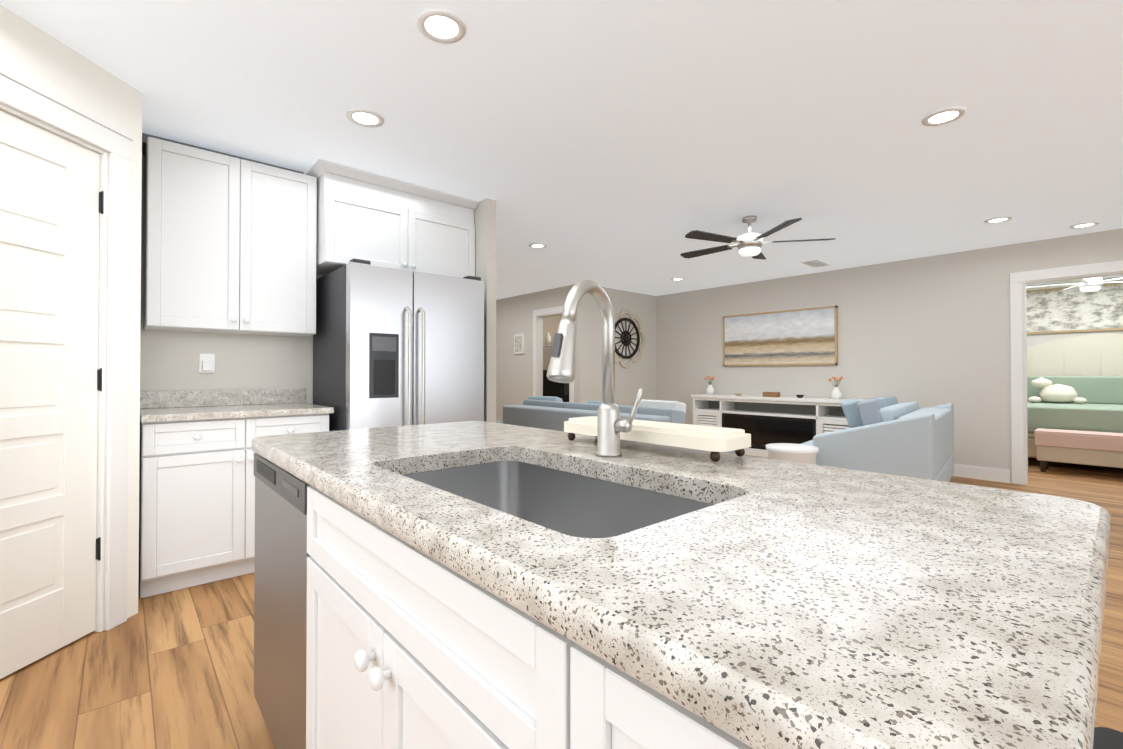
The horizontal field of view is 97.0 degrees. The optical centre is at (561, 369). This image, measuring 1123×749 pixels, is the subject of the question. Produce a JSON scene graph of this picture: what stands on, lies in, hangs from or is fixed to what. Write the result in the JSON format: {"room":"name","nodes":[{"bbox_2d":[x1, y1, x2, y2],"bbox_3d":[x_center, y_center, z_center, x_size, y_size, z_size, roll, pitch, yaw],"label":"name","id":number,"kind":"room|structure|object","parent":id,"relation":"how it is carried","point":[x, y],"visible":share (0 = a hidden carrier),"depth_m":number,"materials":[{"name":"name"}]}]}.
{"room":"kitchen","nodes":[
{"label":"kitchen","id":0,"kind":"room"},
{"bbox_2d":[0,4,141,629],"bbox_3d":[-2.069,-0.087,1.801,0.120,2.440,1.070,0,-1,4],"label":"wall","id":1,"kind":"structure","parent":0,"point":[32,54],"depth_m":2.21,"materials":[{"name":"white paint"}]},
{"bbox_2d":[0,110,103,678],"bbox_3d":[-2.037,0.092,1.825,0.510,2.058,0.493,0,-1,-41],"label":"pantry door","id":2,"kind":"structure","parent":1,"relation":"in","point":[51,202],"depth_m":1.95,"materials":[{"name":"white wood"}]},
{"bbox_2d":[0,68,133,631],"bbox_3d":[-2.055,0.033,1.820,0.146,2.200,0.900,0,-1,4],"label":"door frame","id":3,"kind":"structure","parent":1,"relation":"attached to","point":[24,100],"depth_m":2.17,"materials":[{"name":"white wood"}]},
{"bbox_2d":[140,155,323,403],"bbox_3d":[-1.755,-0.071,3.553,2.190,2.440,0.120,0,-1,-41],"label":"wall","id":4,"kind":"structure","parent":0,"point":[169,360],"depth_m":3.13,"materials":[{"name":"white paint"}]},
{"bbox_2d":[199,354,214,372],"bbox_3d":[-2.187,-0.035,3.068,0.080,0.120,0.034,0,-1,-41],"label":"electrical outlet","id":5,"kind":"object","parent":4,"relation":"attached to","point":[206,363],"visible":1,"depth_m":3.06,"materials":[{"name":"white plastic"}]},
{"bbox_2d":[142,133,316,336],"bbox_3d":[-1.995,-0.759,3.024,0.862,1.068,0.357,0,-1,-41],"label":"upper cabinet","id":6,"kind":"object","parent":4,"relation":"attached to","point":[230,243],"visible":1,"depth_m":2.88,"materials":[{"name":"white wood"}]},
{"bbox_2d":[305,159,478,277],"bbox_3d":[-1.224,-0.979,3.614,1.145,0.617,0.496,0,-1,-41],"label":"upper cabinet","id":7,"kind":"object","parent":4,"relation":"attached to","point":[378,220],"visible":0.88,"depth_m":3.40,"materials":[{"name":"white wood"}]},
{"bbox_2d":[474,198,495,422],"bbox_3d":[-0.728,-0.067,3.981,0.085,2.440,0.600,0,-1,-41],"label":"wall","id":8,"kind":"structure","parent":0,"point":[485,236],"depth_m":3.76,"materials":[{"name":"white paint"}]},
{"bbox_2d":[496,285,570,420],"bbox_3d":[-0.903,-0.023,8.683,0.120,2.440,3.280,0,-1,-41],"label":"wall","id":9,"kind":"structure","parent":0,"point":[514,372],"depth_m":8.44,"materials":[{"name":"white paint"}]},
{"bbox_2d":[514,334,523,353],"bbox_3d":[-0.714,-0.421,8.360,0.027,0.330,0.260,0,-1,-41],"label":"picture","id":10,"kind":"object","parent":9,"relation":"attached to","point":[518,343],"visible":0.93,"depth_m":8.34,"materials":[{"name":"white paper"}]},
{"bbox_2d":[533,306,573,401],"bbox_3d":[-0.096,0.116,7.754,0.138,2.145,0.970,0,-1,-41],"label":"door frame","id":11,"kind":"structure","parent":9,"relation":"attached to","point":[539,315],"depth_m":8.03,"materials":[{"name":"white wood"}]},
{"bbox_2d":[543,315,561,369],"bbox_3d":[-0.176,-0.018,9.219,1.680,2.440,0.120,0,-1,-41],"label":"wall","id":12,"kind":"structure","parent":0,"point":[551,324],"depth_m":9.10,"materials":[{"name":"beige paint"}]},
{"bbox_3d":[0.004,-0.261,9.025,1.630,0.291,0.399,0,-1,-41],"label":"wire shelf","id":13,"kind":"object","parent":12,"relation":"attached to","visible":0},
{"bbox_2d":[545,332,550,344],"bbox_3d":[-0.236,-0.528,8.823,0.100,0.240,0.097,0,-1,-41],"label":"bottle","id":14,"kind":"object","parent":13,"relation":"on","point":[548,339],"visible":0.81,"depth_m":8.78,"materials":[{"name":"white plastic"}]},
{"bbox_2d":[0,455,1122,748],"bbox_3d":[1.342,1.208,4.530,13.800,0.100,12.700,0,-1,-41],"label":"floor","id":15,"kind":"structure","parent":0,"point":[172,669],"depth_m":1.84,"materials":[{"name":"brown wood"}]},
{"bbox_2d":[139,388,333,597],"bbox_3d":[-1.898,0.636,2.910,0.880,1.015,0.637,0,-1,-41],"label":"base cabinet","id":16,"kind":"object","parent":15,"relation":"on","point":[196,495],"visible":0.79,"depth_m":2.60,"materials":[{"name":"white wood"}]},
{"bbox_2d":[313,258,483,430],"bbox_3d":[-1.110,0.253,3.432,0.910,1.790,0.811,0,-1,-41],"label":"refrigerator","id":17,"kind":"object","parent":15,"relation":"on","point":[392,347],"visible":0.5,"depth_m":3.12,"materials":[{"name":"grey metal"}]},
{"bbox_2d":[252,449,767,748],"bbox_3d":[-0.160,0.691,1.101,0.662,0.872,1.782,0,-1,-41],"label":"kitchen island","id":18,"kind":"object","parent":15,"relation":"on","point":[470,585],"depth_m":0.73,"materials":[{"name":"wood"}]},
{"bbox_2d":[252,421,1110,748],"bbox_3d":[-0.070,0.234,1.183,0.860,0.044,1.840,0,-1,-41],"label":"island countertop","id":19,"kind":"structure","parent":18,"relation":"on","point":[818,606],"depth_m":0.48,"materials":[{"name":"beige stone"}]},
{"bbox_2d":[388,453,735,544],"bbox_3d":[-0.053,0.351,0.997,0.494,0.218,0.814,0,-1,-41],"label":"sink","id":20,"kind":"object","parent":19,"relation":"in","point":[588,506],"depth_m":1.23,"materials":[{"name":"silver metal"}]},
{"bbox_2d":[547,280,642,456],"bbox_3d":[0.060,0.002,1.144,0.266,0.418,0.120,0,-1,-41],"label":"faucet","id":21,"kind":"object","parent":19,"relation":"on","point":[611,424],"visible":1,"depth_m":1.20,"materials":[{"name":"silver metal"}]},
{"bbox_2d":[564,416,750,461],"bbox_3d":[0.230,0.180,1.342,0.150,0.066,0.540,0,-1,-41],"label":"board","id":22,"kind":"object","parent":19,"relation":"on","point":[715,441],"visible":0.88,"depth_m":1.20,"materials":[{"name":"beige wood"}]},
{"bbox_2d":[543,370,568,401],"bbox_3d":[0.056,0.609,8.860,0.700,1.180,0.685,0,-1,-41],"label":"washer","id":23,"kind":"object","parent":15,"relation":"on","point":[555,389],"visible":0.06,"depth_m":8.51,"materials":[{"name":"black"}]},
{"bbox_2d":[496,396,734,453],"bbox_3d":[0.393,0.716,4.830,0.970,0.890,2.400,0,-1,-41],"label":"sofa","id":24,"kind":"object","parent":15,"relation":"on","point":[548,412],"visible":0.21,"depth_m":4.64,"materials":[{"name":"blue fabric"}]},
{"bbox_2d":[691,394,862,457],"bbox_3d":[2.849,0.779,6.720,0.416,0.800,2.300,0,-1,-41],"label":"tv console","id":25,"kind":"object","parent":15,"relation":"on","point":[762,421],"visible":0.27,"depth_m":6.63,"materials":[{"name":"white wood"}]},
{"bbox_2d":[704,376,714,394],"bbox_3d":[2.227,0.241,7.456,0.131,0.287,0.189,0,-1,-41],"label":"vase","id":26,"kind":"object","parent":25,"relation":"on","point":[710,390],"visible":1,"depth_m":7.42,"materials":[{"name":"white ceramic"}]},
{"bbox_2d":[763,392,779,396],"bbox_3d":[2.853,0.345,6.754,0.120,0.065,0.200,0,-1,-41],"label":"box","id":27,"kind":"object","parent":25,"relation":"on","point":[771,394],"visible":0.94,"depth_m":6.70,"materials":[{"name":"brown wood"}]},
{"bbox_2d":[828,376,843,398],"bbox_3d":[3.392,0.229,6.137,0.131,0.287,0.189,0,-1,-41],"label":"vase","id":28,"kind":"object","parent":25,"relation":"on","point":[836,393],"visible":1,"depth_m":6.11,"materials":[{"name":"white ceramic"}]},
{"bbox_2d":[766,443,818,464],"bbox_3d":[1.821,0.883,3.929,0.380,0.540,0.380,0,-1,-41],"label":"side table","id":29,"kind":"object","parent":15,"relation":"on","point":[800,453],"visible":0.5,"depth_m":3.80,"materials":[{"name":"white plastic"}]},
{"bbox_2d":[801,396,953,481],"bbox_3d":[2.913,0.706,4.621,1.040,0.906,1.900,0,-1,42],"label":"sofa","id":30,"kind":"object","parent":15,"relation":"on","point":[891,435],"visible":0.52,"depth_m":3.88,"materials":[{"name":"blue fabric"}]},
{"bbox_2d":[1027,376,1122,457],"bbox_3d":[6.716,0.634,6.215,1.880,1.080,2.040,0,-1,-41],"label":"bed","id":31,"kind":"object","parent":15,"relation":"on","point":[1087,403],"visible":0.6,"depth_m":6.38,"materials":[{"name":"green fabric"}]},
{"bbox_2d":[1027,334,1122,375],"bbox_3d":[7.475,0.350,6.888,0.085,1.660,2.200,0,-1,-41],"label":"headboard","id":32,"kind":"object","parent":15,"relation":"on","point":[1095,355],"visible":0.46,"depth_m":7.03,"materials":[{"name":"beige fabric"}]},
{"bbox_2d":[1034,428,1122,471],"bbox_3d":[5.970,0.930,5.286,0.375,0.470,1.340,0,-1,-41],"label":"bench","id":33,"kind":"object","parent":15,"relation":"on","point":[1095,448],"visible":1,"depth_m":5.41,"materials":[{"name":"pink fabric"}]},
{"bbox_2d":[1093,727,1122,748],"bbox_3d":[0.880,0.841,0.573,0.495,0.562,0.376,0,-1,-41],"label":"trash can","id":34,"kind":"object","parent":15,"relation":"on","point":[1106,738],"visible":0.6,"depth_m":0.84,"materials":[{"name":"black"}]},
{"bbox_2d":[0,0,1122,299],"bbox_3d":[1.342,-1.331,4.553,13.800,0.100,12.700,0,-1,-41],"label":"ceiling","id":35,"kind":"structure","parent":0,"point":[622,144],"depth_m":2.52,"materials":[{"name":"white paint"}]},
{"bbox_2d":[346,108,383,127],"bbox_3d":[-1.013,-1.295,2.566,0.184,0.010,0.184,0,-1,-41],"label":"recessed light","id":36,"kind":"object","parent":35,"relation":"in","point":[363,117],"visible":1,"depth_m":2.56,"materials":[{"name":"white plastic"}]},
{"bbox_2d":[417,8,465,43],"bbox_3d":[-0.456,-1.301,1.890,0.184,0.010,0.184,0,-1,-41],"label":"recessed light","id":37,"kind":"object","parent":35,"relation":"in","point":[439,25],"visible":1,"depth_m":1.88,"materials":[{"name":"white plastic"}]},
{"bbox_2d":[529,243,546,247],"bbox_3d":[-0.245,-1.271,5.125,0.184,0.010,0.184,0,-1,-41],"label":"recessed light","id":38,"kind":"object","parent":35,"relation":"in","point":[536,245],"visible":1,"depth_m":5.11,"materials":[{"name":"white plastic"}]},
{"bbox_2d":[671,278,684,280],"bbox_3d":[1.623,-1.254,6.937,0.184,0.010,0.184,0,-1,-41],"label":"recessed light","id":39,"kind":"object","parent":35,"relation":"in","point":[676,279],"visible":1,"depth_m":6.94,"materials":[{"name":"white plastic"}]},
{"bbox_2d":[680,216,835,259],"bbox_3d":[1.563,-1.121,4.247,1.279,0.324,1.231,0,-1,-41],"label":"room ceiling fan","id":40,"kind":"object","parent":35,"relation":"hanging from","point":[749,244],"visible":1,"depth_m":4.13,"materials":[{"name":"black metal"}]},
{"bbox_2d":[801,259,829,267],"bbox_3d":[3.043,-1.260,5.949,0.400,0.016,0.180,0,-1,-41],"label":"ceiling vent","id":41,"kind":"object","parent":35,"relation":"in","point":[815,263],"visible":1,"depth_m":5.91,"materials":[{"name":"white plastic"}]},
{"bbox_2d":[921,106,965,125],"bbox_3d":[1.962,-1.295,2.552,0.184,0.010,0.184,0,-1,-41],"label":"recessed light","id":42,"kind":"object","parent":35,"relation":"in","point":[943,116],"visible":1,"depth_m":2.55,"materials":[{"name":"white plastic"}]},
{"bbox_2d":[984,216,1012,222],"bbox_3d":[3.747,-1.279,4.263,0.184,0.010,0.184,0,-1,-41],"label":"recessed light","id":43,"kind":"object","parent":35,"relation":"in","point":[999,219],"visible":0.98,"depth_m":4.25,"materials":[{"name":"white plastic"}]},
{"bbox_2d":[1026,277,1122,291],"bbox_3d":[6.434,-1.104,6.105,1.203,0.324,1.158,0,-1,-41],"label":"ceiling fan","id":44,"kind":"object","parent":35,"relation":"hanging from","point":[1089,284],"visible":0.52,"depth_m":6.03,"materials":[{"name":"white plastic"}]},
{"bbox_2d":[1070,222,1098,228],"bbox_3d":[4.649,-1.277,4.419,0.184,0.010,0.184,0,-1,-41],"label":"recessed light","id":45,"kind":"object","parent":35,"relation":"in","point":[1083,225],"visible":1,"depth_m":4.41,"materials":[{"name":"white"}]},
{"bbox_2d":[574,284,656,405],"bbox_3d":[0.950,-0.030,7.945,1.920,2.440,0.120,0,-1,-41],"label":"wall","id":46,"kind":"structure","parent":0,"point":[632,379],"depth_m":7.83,"materials":[{"name":"white paint"}]},
{"bbox_2d":[614,309,645,367],"bbox_3d":[1.033,-0.490,7.915,0.940,0.940,0.034,0,-1,-41],"label":"decor","id":47,"kind":"object","parent":46,"relation":"attached to","point":[626,342],"visible":0.81,"depth_m":7.95,"materials":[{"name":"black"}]},
{"bbox_2d":[656,228,1122,482],"bbox_3d":[3.475,-0.044,6.447,0.120,2.440,5.470,0,-1,-41],"label":"wall","id":48,"kind":"structure","parent":0,"point":[928,331],"depth_m":5.78,"materials":[{"name":"white paint"}]},
{"bbox_2d":[723,305,837,365],"bbox_3d":[2.971,-0.425,6.899,0.036,0.750,1.590,0,-1,-41],"label":"landscape picture","id":49,"kind":"object","parent":48,"relation":"attached to","point":[807,336],"visible":0.94,"depth_m":6.82,"materials":[{"name":"paper"}]},
{"bbox_2d":[953,464,1010,482],"bbox_3d":[3.099,1.112,6.758,0.016,0.135,4.490,0,-1,-41],"label":"baseboard","id":50,"kind":"structure","parent":48,"relation":"attached to","point":[984,473],"depth_m":5.23,"materials":[{"name":"white wood"}]},
{"bbox_2d":[1010,260,1122,484],"bbox_3d":[4.995,0.088,4.725,0.156,2.145,1.060,0,-1,-41],"label":"door frame","id":51,"kind":"structure","parent":48,"relation":"attached to","point":[1019,281],"depth_m":5.01,"materials":[{"name":"white wood"}]},
{"bbox_2d":[1026,277,1122,347],"bbox_3d":[8.079,-0.044,6.371,0.120,2.440,6.320,0,-1,-41],"label":"wall","id":52,"kind":"structure","parent":0,"point":[1034,339],"depth_m":7.23,"materials":[{"name":"white paint"}]},
{"bbox_2d":[1026,283,1122,333],"bbox_3d":[7.407,-0.854,7.013,0.038,0.650,1.360,0,-1,-41],"label":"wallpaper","id":53,"kind":"object","parent":52,"relation":"attached to","point":[1057,310],"visible":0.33,"depth_m":7.09,"materials":[{"name":"paper"}]}
]}

